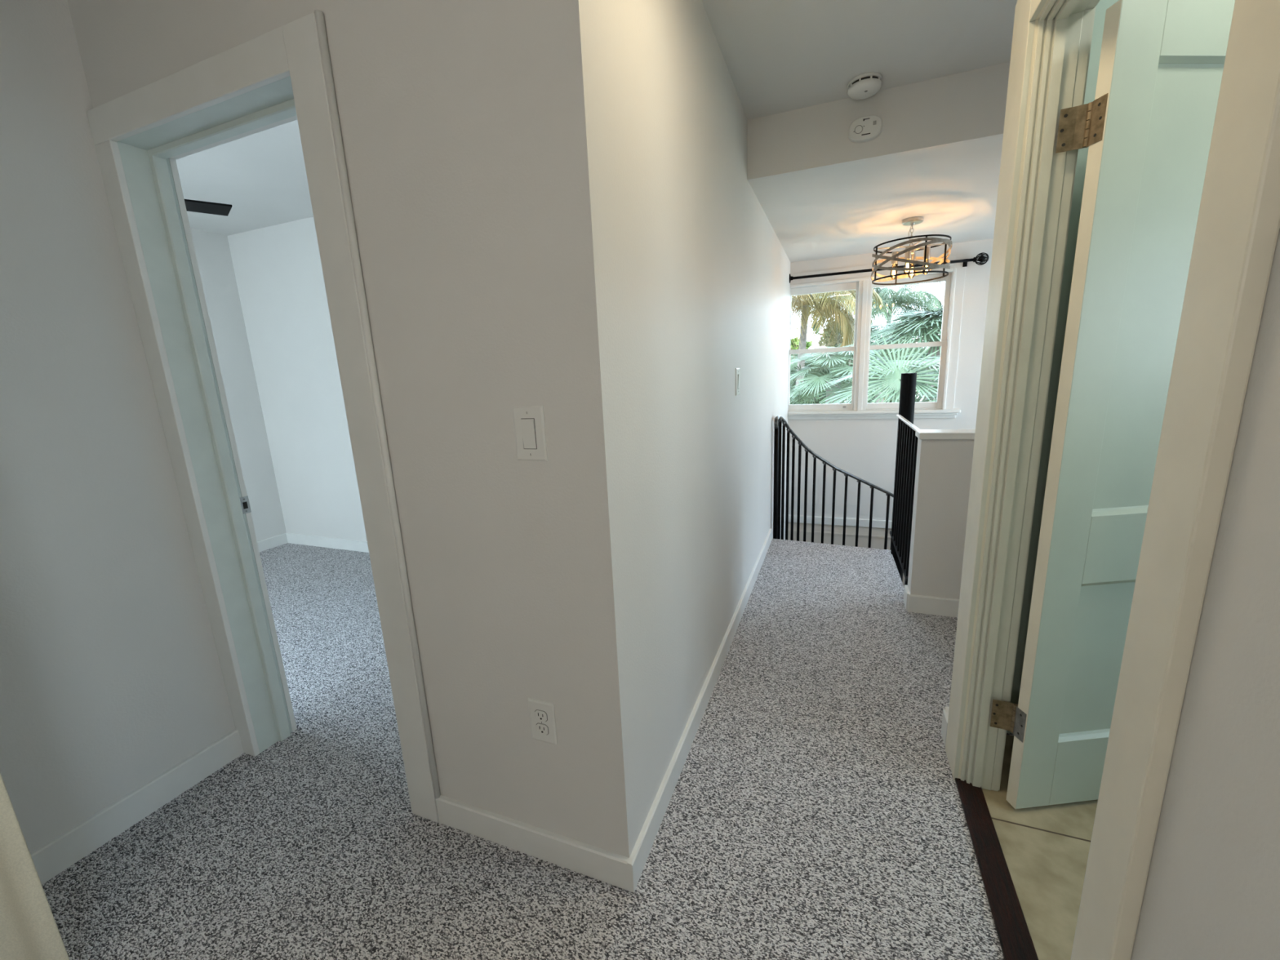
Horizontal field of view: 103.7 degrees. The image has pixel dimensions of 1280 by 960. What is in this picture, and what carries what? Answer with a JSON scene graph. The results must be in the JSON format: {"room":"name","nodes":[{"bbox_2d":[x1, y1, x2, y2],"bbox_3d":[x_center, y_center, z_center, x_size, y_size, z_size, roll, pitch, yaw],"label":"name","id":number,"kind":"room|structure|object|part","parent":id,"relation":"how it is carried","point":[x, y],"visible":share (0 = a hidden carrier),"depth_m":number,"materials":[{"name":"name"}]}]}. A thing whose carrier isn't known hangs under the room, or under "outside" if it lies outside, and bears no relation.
{"room":"upstairs hallway","nodes":[
{"label":"upstairs hallway","id":0,"kind":"room"},
{"bbox_2d":[0,0,235,852],"bbox_3d":[-2.016,0.039,0.562,0.120,2.485,2.382,2,13,21],"label":"wall","id":1,"kind":"structure","parent":0,"point":[111,675],"depth_m":1.43,"materials":[{"name":"paint"}]},
{"bbox_2d":[30,728,244,884],"bbox_3d":[-1.882,1.197,0.832,0.016,0.098,2.244,2,13,21],"label":"baseboard","id":2,"kind":"structure","parent":1,"relation":"attached to","point":[61,852],"depth_m":1.56,"materials":[{"name":"paint"}]},
{"bbox_2d":[190,228,286,541],"bbox_3d":[-3.921,-0.246,2.313,0.120,2.485,4.060,2,13,21],"label":"wall","id":3,"kind":"structure","parent":0,"point":[212,251],"depth_m":3.99,"materials":[{"name":"paint"}]},
{"bbox_2d":[257,533,287,551],"bbox_3d":[-3.805,0.927,2.537,0.015,0.088,4.060,2,13,21],"label":"baseboard","id":4,"kind":"structure","parent":3,"relation":"attached to","point":[274,541],"depth_m":4.25,"materials":[{"name":"paint"}]},
{"bbox_2d":[66,0,645,857],"bbox_3d":[-0.838,-0.196,1.415,1.678,2.485,0.120,2,13,21],"label":"wall","id":5,"kind":"structure","parent":0,"point":[476,135],"depth_m":1.16,"materials":[{"name":"paint"}]},
{"bbox_2d":[86,9,439,822],"bbox_3d":[-1.060,-0.020,1.545,0.942,2.108,0.158,2,13,21],"label":"door frame","id":6,"kind":"structure","parent":5,"relation":"in","point":[279,76],"depth_m":1.46,"materials":[{"name":"paint"}]},
{"bbox_3d":[-1.072,0.013,1.566,0.783,2.036,0.139,2,13,21],"label":"frame","id":7,"kind":"part","parent":6,"relation":"part of","materials":[{"name":"paint"}]},
{"bbox_3d":[-1.051,-0.026,1.616,0.887,2.088,0.017,2,13,21],"label":"bedroom casing","id":8,"kind":"part","parent":6,"relation":"part of","materials":[{"name":"paint"}]},
{"bbox_3d":[-1.395,0.088,1.775,0.002,0.060,0.028,2,13,21],"label":"strike plate","id":9,"kind":"part","parent":6,"relation":"part of","materials":[{"name":"metal"}]},
{"bbox_2d":[512,405,547,461],"bbox_3d":[-0.249,-0.104,1.129,0.079,0.124,0.012,2,13,21],"label":"light switch","id":10,"kind":"object","parent":5,"relation":"attached to","point":[528,420],"visible":1,"depth_m":1.13,"materials":[{"name":"white plastic"}]},
{"bbox_2d":[435,794,629,890],"bbox_3d":[-0.319,1.008,1.411,0.625,0.088,0.015,2,13,21],"label":"baseboard","id":11,"kind":"structure","parent":5,"relation":"attached to","point":[594,862],"depth_m":1.39,"materials":[{"name":"paint"}]},
{"bbox_2d":[527,697,557,744],"bbox_3d":[-0.253,0.626,1.301,0.076,0.118,0.008,2,13,21],"label":"power outlet","id":12,"kind":"object","parent":5,"relation":"attached to","point":[542,713],"visible":1,"depth_m":1.30,"materials":[{"name":"white plastic"}]},
{"bbox_2d":[534,710,546,721],"bbox_3d":[-0.255,0.608,1.294,0.034,0.029,0.002,2,13,21],"label":"receptacle","id":13,"kind":"object","parent":12,"relation":"attached to","point":[540,715],"depth_m":1.29,"materials":[{"name":"white plastic"}]},
{"bbox_2d":[536,723,548,734],"bbox_3d":[-0.253,0.646,1.302,0.034,0.029,0.003,2,13,21],"label":"receptacle","id":14,"kind":"object","parent":12,"relation":"attached to","point":[541,728],"depth_m":1.30,"materials":[{"name":"white plastic"}]},
{"bbox_2d":[41,538,1097,959],"bbox_3d":[-0.399,1.122,1.754,7.180,0.270,5.265,2,13,21],"label":"floor","id":15,"kind":"structure","parent":0,"point":[815,811],"depth_m":1.45,"materials":[{"name":"carpet"}]},
{"bbox_2d":[889,414,919,585],"bbox_3d":[1.631,0.211,3.136,0.022,1.155,0.880,2,13,20],"label":"guard rail","id":16,"kind":"object","parent":15,"relation":"on","point":[907,441],"visible":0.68,"depth_m":3.01,"materials":[{"name":"metal"}]},
{"bbox_3d":[1.643,0.465,3.190,0.020,0.020,0.880,2,13,20],"label":"rail","id":17,"kind":"part","parent":16,"relation":"part of","materials":[{"name":"black metal"}]},
{"bbox_3d":[1.605,-0.347,3.018,0.022,0.013,0.880,2,13,20],"label":"rail","id":18,"kind":"part","parent":16,"relation":"part of","materials":[{"name":"paint"}]},
{"bbox_2d":[955,777,1038,959],"bbox_3d":[0.887,1.033,1.222,0.068,0.010,0.830,2,13,21],"label":"threshold","id":19,"kind":"object","parent":15,"relation":"on","point":[1015,941],"visible":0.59,"depth_m":1.28,"materials":[{"name":"brown wood"}]},
{"bbox_2d":[175,0,1017,235],"bbox_3d":[-0.693,-1.396,0.759,7.180,0.120,4.300,2,13,21],"label":"ceiling","id":20,"kind":"structure","parent":0,"point":[779,55],"depth_m":2.00,"materials":[{"name":"paint"}]},
{"bbox_2d":[0,772,69,959],"bbox_3d":[-1.606,-0.040,0.812,0.572,2.470,0.061,-6,13,-17],"label":"curtain","id":21,"kind":"object","parent":20,"relation":"hanging from","point":[29,931],"visible":1,"depth_m":1.08,"materials":[{"name":"beige fabric"}]},
{"bbox_2d":[184,199,232,216],"bbox_3d":[-2.292,-1.273,1.861,1.096,0.435,1.072,2,13,21],"label":"ceiling fan","id":22,"kind":"object","parent":20,"relation":"hanging from","point":[215,208],"visible":0.06,"depth_m":2.19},
{"bbox_2d":[847,71,882,99],"bbox_3d":[0.962,-1.681,2.152,0.136,0.048,0.136,2,13,21],"label":"smoke detector","id":23,"kind":"object","parent":20,"relation":"attached to","point":[864,86],"visible":1,"depth_m":2.12,"materials":[{"name":"white plastic"}]},
{"bbox_2d":[226,62,1009,541],"bbox_3d":[0.067,-0.563,2.949,7.060,2.485,0.120,2,13,21],"label":"wall","id":24,"kind":"structure","parent":0,"point":[277,268],"depth_m":3.76,"materials":[{"name":"paint"}]},
{"bbox_2d":[285,533,368,552],"bbox_3d":[-1.284,0.570,3.675,3.858,0.088,0.015,2,13,21],"label":"baseboard","id":25,"kind":"structure","parent":24,"relation":"attached to","point":[299,539],"depth_m":4.18,"materials":[{"name":"paint"}]},
{"bbox_2d":[848,115,882,142],"bbox_3d":[1.014,-1.581,2.263,0.140,0.094,0.031,2,13,21],"label":"fire alarm","id":26,"kind":"object","parent":24,"relation":"attached to","point":[867,128],"visible":1,"depth_m":2.25,"materials":[{"name":"white plastic"}]},
{"bbox_2d":[604,0,790,818],"bbox_3d":[0.705,0.723,3.311,0.120,5.205,4.058,2,13,21],"label":"wall","id":27,"kind":"structure","parent":0,"point":[704,272],"depth_m":1.62,"materials":[{"name":"paint"}]},
{"bbox_2d":[626,528,772,893],"bbox_3d":[0.495,0.721,2.588,0.015,0.088,2.863,2,13,21],"label":"baseboard","id":28,"kind":"structure","parent":27,"relation":"attached to","point":[636,863],"depth_m":1.70,"materials":[{"name":"paint"}]},
{"bbox_2d":[735,368,740,395],"bbox_3d":[0.476,-0.476,2.429,0.012,0.128,0.088,2,13,21],"label":"light switch","id":29,"kind":"object","parent":27,"relation":"attached to","point":[737,370],"visible":1,"depth_m":2.41,"materials":[{"name":"white plastic"}]},
{"bbox_2d":[787,522,905,587],"bbox_3d":[2.934,1.688,4.874,2.962,2.472,0.008,2,13,21],"label":"wall panel","id":30,"kind":"object","parent":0,"point":[850,540],"depth_m":4.97,"materials":[{"name":"paint"}]},
{"bbox_2d":[748,136,1003,262],"bbox_3d":[2.360,-1.890,3.059,3.202,0.381,2.460,2,13,21],"label":"ceiling","id":31,"kind":"structure","parent":0,"point":[851,209],"depth_m":2.94,"materials":[{"name":"paint"}]},
{"bbox_2d":[871,216,952,284],"bbox_3d":[1.838,-1.564,3.409,0.480,0.379,0.480,2,13,21],"label":"pendant light","id":32,"kind":"object","parent":31,"relation":"hanging from","point":[910,257],"visible":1,"depth_m":3.34,"materials":[{"name":"silver metal"}]},
{"bbox_3d":[1.764,-1.451,3.491,0.046,0.100,0.046,2,13,21],"label":"bulb","id":33,"kind":"part","parent":32,"relation":"part of","materials":[{"name":"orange glass"}]},
{"bbox_2d":[891,251,897,264],"bbox_3d":[1.760,-1.534,3.474,0.038,0.075,0.038,2,13,21],"label":"socket","id":34,"kind":"object","parent":32,"relation":"attached to","point":[893,262],"depth_m":3.46,"materials":[{"name":"beige metal"}]},
{"bbox_3d":[1.787,-1.423,3.358,0.046,0.100,0.046,2,13,21],"label":"bulb","id":35,"kind":"part","parent":32,"relation":"part of","materials":[{"name":"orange glass"}]},
{"bbox_2d":[904,246,911,259],"bbox_3d":[1.783,-1.507,3.340,0.038,0.075,0.038,2,13,21],"label":"socket","id":36,"kind":"object","parent":32,"relation":"attached to","point":[908,255],"depth_m":3.33,"materials":[{"name":"beige metal"}]},
{"bbox_3d":[1.830,-1.629,3.395,0.031,0.187,0.020,-4,12,-7],"label":"chain","id":37,"kind":"part","parent":32,"relation":"part of","materials":[{"name":"silver metal"}]},
{"bbox_2d":[910,251,915,264],"bbox_3d":[1.897,-1.545,3.495,0.038,0.075,0.038,2,13,21],"label":"socket","id":38,"kind":"object","parent":32,"relation":"attached to","point":[913,255],"depth_m":3.48,"materials":[{"name":"beige metal"}]},
{"bbox_2d":[923,246,930,259],"bbox_3d":[1.919,-1.518,3.361,0.038,0.075,0.038,2,13,21],"label":"socket","id":39,"kind":"object","parent":32,"relation":"attached to","point":[928,248],"depth_m":3.35,"materials":[{"name":"beige metal"}]},
{"bbox_2d":[787,238,993,520],"bbox_3d":[2.841,0.337,4.670,3.082,5.205,0.120,2,13,21],"label":"wall","id":40,"kind":"structure","parent":0,"point":[865,449],"depth_m":4.71,"materials":[{"name":"paint"}]},
{"bbox_2d":[787,529,890,537],"bbox_3d":[2.881,0.569,4.630,2.962,0.015,0.008,2,13,21],"label":"trim","id":41,"kind":"structure","parent":40,"relation":"attached to","point":[880,536],"depth_m":4.97,"materials":[{"name":"paint"}]},
{"bbox_2d":[788,515,892,528],"bbox_3d":[2.876,0.444,4.604,2.962,0.076,0.020,2,13,21],"label":"ledge","id":42,"kind":"object","parent":40,"relation":"attached to","point":[828,520],"depth_m":4.93,"materials":[{"name":"paint"}]},
{"bbox_2d":[787,254,966,419],"bbox_3d":[2.108,-1.233,4.559,1.447,1.345,0.155,2,13,21],"label":"window","id":43,"kind":"structure","parent":40,"relation":"in","point":[859,408],"depth_m":4.51,"materials":[{"name":"paint"}]},
{"bbox_3d":[1.729,-0.961,4.792,0.589,0.574,0.030,2,13,21],"label":"sash","id":44,"kind":"part","parent":43,"relation":"part of","materials":[{"name":"paint"}]},
{"bbox_3d":[1.717,-1.506,4.710,0.589,0.601,0.030,2,13,21],"label":"sash","id":45,"kind":"part","parent":43,"relation":"part of","materials":[{"name":"paint"}]},
{"bbox_3d":[2.021,-1.208,4.563,0.040,1.149,0.010,2,13,21],"label":"mullion trim","id":46,"kind":"part","parent":43,"relation":"part of","materials":[{"name":"paint"}]},
{"bbox_3d":[2.119,-0.618,4.647,1.447,0.048,0.065,2,13,21],"label":"sill","id":47,"kind":"part","parent":43,"relation":"part of","materials":[{"name":"paint"}]},
{"bbox_3d":[2.388,-0.936,4.535,0.618,0.574,0.030,2,13,21],"label":"sash","id":48,"kind":"part","parent":43,"relation":"part of","materials":[{"name":"paint"}]},
{"bbox_3d":[2.376,-1.481,4.452,0.618,0.601,0.030,2,13,21],"label":"sash","id":49,"kind":"part","parent":43,"relation":"part of","materials":[{"name":"paint"}]},
{"bbox_2d":[789,252,988,283],"bbox_3d":[2.091,-1.814,4.330,1.542,0.094,0.116,2,13,21],"label":"curtain rod","id":50,"kind":"object","parent":40,"relation":"attached to","point":[981,258],"visible":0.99,"depth_m":4.24,"materials":[{"name":"black metal"}]},
{"bbox_3d":[2.046,-1.816,4.336,1.442,0.029,0.023,2,13,21],"label":"rod","id":51,"kind":"part","parent":50,"relation":"part of","materials":[{"name":"black metal"}]},
{"bbox_2d":[907,438,974,599],"bbox_3d":[2.426,0.273,2.266,2.112,0.925,0.120,2,13,21],"label":"wall","id":52,"kind":"structure","parent":0,"point":[943,473],"depth_m":2.54,"materials":[{"name":"paint"}]},
{"bbox_2d":[903,585,959,617],"bbox_3d":[2.435,0.680,2.348,2.127,0.096,0.135,2,13,21],"label":"baseboard","id":53,"kind":"structure","parent":52,"relation":"attached to","point":[944,606],"depth_m":2.63,"materials":[{"name":"paint"}]},
{"bbox_2d":[915,429,975,439],"bbox_3d":[2.399,-0.195,2.169,2.124,0.034,0.149,2,13,21],"label":"cap","id":54,"kind":"object","parent":52,"relation":"on","point":[950,434],"visible":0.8,"depth_m":2.46,"materials":[{"name":"paint"}]},
{"bbox_2d":[1016,0,1279,959],"bbox_3d":[0.556,0.004,0.176,0.103,2.485,3.320,2,13,21],"label":"wall","id":55,"kind":"structure","parent":0,"point":[1212,889],"depth_m":0.53,"materials":[{"name":"paint"}]},
{"bbox_2d":[941,706,949,746],"bbox_3d":[0.549,1.187,0.363,0.078,0.096,3.160,2,13,21],"label":"baseboard","id":56,"kind":"structure","parent":55,"relation":"attached to","point":[945,712],"depth_m":1.76,"materials":[{"name":"paint"}]},
{"bbox_2d":[945,0,1279,959],"bbox_3d":[1.216,-0.033,0.953,0.810,2.176,1.156,2,13,21],"label":"door","id":57,"kind":"structure","parent":55,"relation":"in","point":[1179,226],"depth_m":1.17,"materials":[{"name":"paint"}]},
{"bbox_3d":[1.085,0.698,1.438,0.005,0.091,0.040,-2,12,2],"label":"hinge plate","id":58,"kind":"part","parent":57,"relation":"part of","materials":[{"name":"metal"}]},
{"bbox_3d":[0.919,-0.004,0.977,0.005,2.136,0.922,2,13,21],"label":"bathroom casing","id":59,"kind":"part","parent":57,"relation":"part of","materials":[{"name":"paint"}]},
{"bbox_2d":[1006,0,1119,733],"bbox_3d":[2.093,-0.284,1.206,1.984,2.485,0.012,2,13,21],"label":"lining","id":60,"kind":"object","parent":57,"relation":"attached to","point":[1100,8],"depth_m":1.51,"materials":[{"name":"paint"}]},
{"bbox_3d":[1.448,0.493,1.420,0.535,0.483,0.033,-4,12,-4],"label":"panel","id":61,"kind":"part","parent":57,"relation":"part of","materials":[{"name":"paint"}]},
{"bbox_3d":[1.016,-0.799,1.119,0.005,0.091,0.040,-2,12,2],"label":"hinge plate","id":62,"kind":"part","parent":57,"relation":"part of","materials":[{"name":"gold metal"}]},
{"bbox_3d":[1.406,-0.429,1.224,0.535,1.029,0.033,-4,12,-4],"label":"panel","id":63,"kind":"part","parent":57,"relation":"part of","materials":[{"name":"paint"}]},
{"bbox_3d":[2.627,3.170,4.230,3.202,0.130,2.260,2,13,21],"label":"floor","id":64,"kind":"structure","parent":0,"visible":0},
{"bbox_2d":[773,373,916,582],"bbox_3d":[1.984,1.201,3.812,1.592,3.948,1.779,-6,13,-17],"label":"railing","id":65,"kind":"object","parent":64,"relation":"on","point":[908,380],"depth_m":4.15,"materials":[{"name":"black metal"}]},
{"bbox_3d":[1.054,0.120,3.892,0.032,1.190,0.074,2,13,21],"label":"newel post","id":66,"kind":"part","parent":65,"relation":"part of","materials":[{"name":"black metal"}]},
{"bbox_3d":[1.984,0.287,3.924,1.746,1.649,1.042,2,13,21],"label":"handrail","id":67,"kind":"part","parent":65,"relation":"part of","materials":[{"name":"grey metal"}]},
{"label":"outside","id":68,"kind":"structure","parent":0,"visible":0},
{"bbox_3d":[24.883,-9.761,62.772,120.000,0.200,123.860,2,13,21],"label":"ground","id":69,"kind":"structure","parent":68,"visible":0},
{"bbox_2d":[790,337,813,402],"bbox_3d":[12.503,-8.065,40.428,2.716,6.874,2.558,2,13,21],"label":"leafy tree","id":70,"kind":"object","parent":69,"relation":"on","point":[807,346],"visible":0.34,"depth_m":39.34,"materials":[{"name":"green plant"}]},
{"bbox_2d":[789,380,826,404],"bbox_3d":[5.007,-0.842,14.619,1.504,4.151,1.482,2,13,21],"label":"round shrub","id":71,"kind":"object","parent":69,"relation":"on","point":[818,396],"visible":0.17,"depth_m":14.04,"materials":[{"name":"green plant"}]},
{"bbox_2d":[789,351,852,402],"bbox_3d":[9.579,-4.426,27.493,4.159,5.399,4.017,3,13,25],"label":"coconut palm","id":72,"kind":"object","parent":69,"relation":"on","point":[794,365],"visible":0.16,"depth_m":26.40,"materials":[{"name":"green plant"}]},
{"bbox_2d":[817,317,854,403],"bbox_3d":[15.782,-8.631,39.015,3.990,8.275,3.934,2,13,21],"label":"leafy tree","id":73,"kind":"object","parent":69,"relation":"on","point":[836,329],"visible":0.16,"depth_m":38.10,"materials":[{"name":"green plant"}]},
{"bbox_2d":[790,288,883,386],"bbox_3d":[6.383,-3.774,18.912,4.899,7.980,5.004,2,13,21],"label":"coconut palm","id":74,"kind":"object","parent":69,"relation":"on","point":[802,303],"visible":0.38,"depth_m":17.65,"materials":[{"name":"green plant"}]},
{"bbox_2d":[789,344,891,404],"bbox_3d":[4.502,-0.677,12.005,2.855,4.951,2.802,2,13,21],"label":"fan palm","id":75,"kind":"object","parent":69,"relation":"on","point":[829,358],"visible":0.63,"depth_m":11.26,"materials":[{"name":"green plant"}]},
{"bbox_2d":[809,287,898,397],"bbox_3d":[18.401,-11.252,43.793,7.026,11.184,6.992,2,13,21],"label":"coconut palm","id":76,"kind":"object","parent":69,"relation":"on","point":[815,325],"visible":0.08,"depth_m":43.49,"materials":[{"name":"green plant"}]},
{"bbox_3d":[18.252,-14.514,43.100,7.028,4.526,6.993,2,13,21],"label":"crown","id":77,"kind":"part","parent":76,"relation":"part of","materials":[{"name":"green plant"}]},
{"bbox_2d":[815,336,940,404],"bbox_3d":[4.685,0.055,8.668,3.264,4.891,3.082,2,13,21],"label":"fan palm","id":78,"kind":"object","parent":69,"relation":"on","point":[891,380],"visible":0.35,"depth_m":7.60,"materials":[{"name":"green plant"}]},
{"bbox_2d":[836,321,928,402],"bbox_3d":[10.562,-3.788,22.374,4.066,6.185,3.920,-10,14,-31],"label":"fan palm","id":79,"kind":"object","parent":69,"relation":"on","point":[881,325],"visible":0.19,"depth_m":21.16,"materials":[{"name":"green plant"}]},
{"bbox_3d":[10.579,-5.726,21.985,4.184,2.239,4.066,2,13,21],"label":"crown","id":80,"kind":"part","parent":79,"relation":"part of","materials":[{"name":"green plant"}]},
{"bbox_2d":[868,353,904,402],"bbox_3d":[23.509,-9.975,48.692,4.632,6.501,4.476,2,13,21],"label":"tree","id":81,"kind":"object","parent":69,"relation":"on","point":[891,401],"visible":0.02,"depth_m":47.90,"materials":[{"name":"green plant"}]},
{"bbox_2d":[836,281,944,345],"bbox_3d":[15.532,-7.644,31.137,6.276,9.652,7.013,4,14,29],"label":"coconut palm","id":82,"kind":"object","parent":69,"relation":"on","point":[906,300],"visible":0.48,"depth_m":29.07,"materials":[{"name":"green plant"}]},
{"bbox_2d":[870,306,942,401],"bbox_3d":[8.174,-1.823,14.263,4.112,5.926,4.118,2,13,21],"label":"fan palm","id":83,"kind":"object","parent":69,"relation":"on","point":[914,319],"visible":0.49,"depth_m":13.36,"materials":[{"name":"green plant"}]},
{"bbox_3d":[8.080,-3.898,13.822,4.115,1.738,4.119,2,13,21],"label":"crown","id":84,"kind":"part","parent":83,"relation":"part of","materials":[{"name":"green plant"}]},
{"bbox_2d":[897,351,923,400],"bbox_3d":[27.062,-11.443,52.566,5.060,7.143,4.660,2,13,21],"label":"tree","id":85,"kind":"object","parent":69,"relation":"on","point":[913,352],"visible":0.02,"depth_m":51.08,"materials":[{"name":"green plant"}]},
{"bbox_2d":[914,346,927,395],"bbox_3d":[30.372,-12.241,56.463,4.818,6.789,4.924,2,13,21],"label":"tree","id":86,"kind":"object","parent":69,"relation":"on","point":[919,347],"visible":0.02,"depth_m":55.16,"materials":[{"name":"green plant"}]}
]}

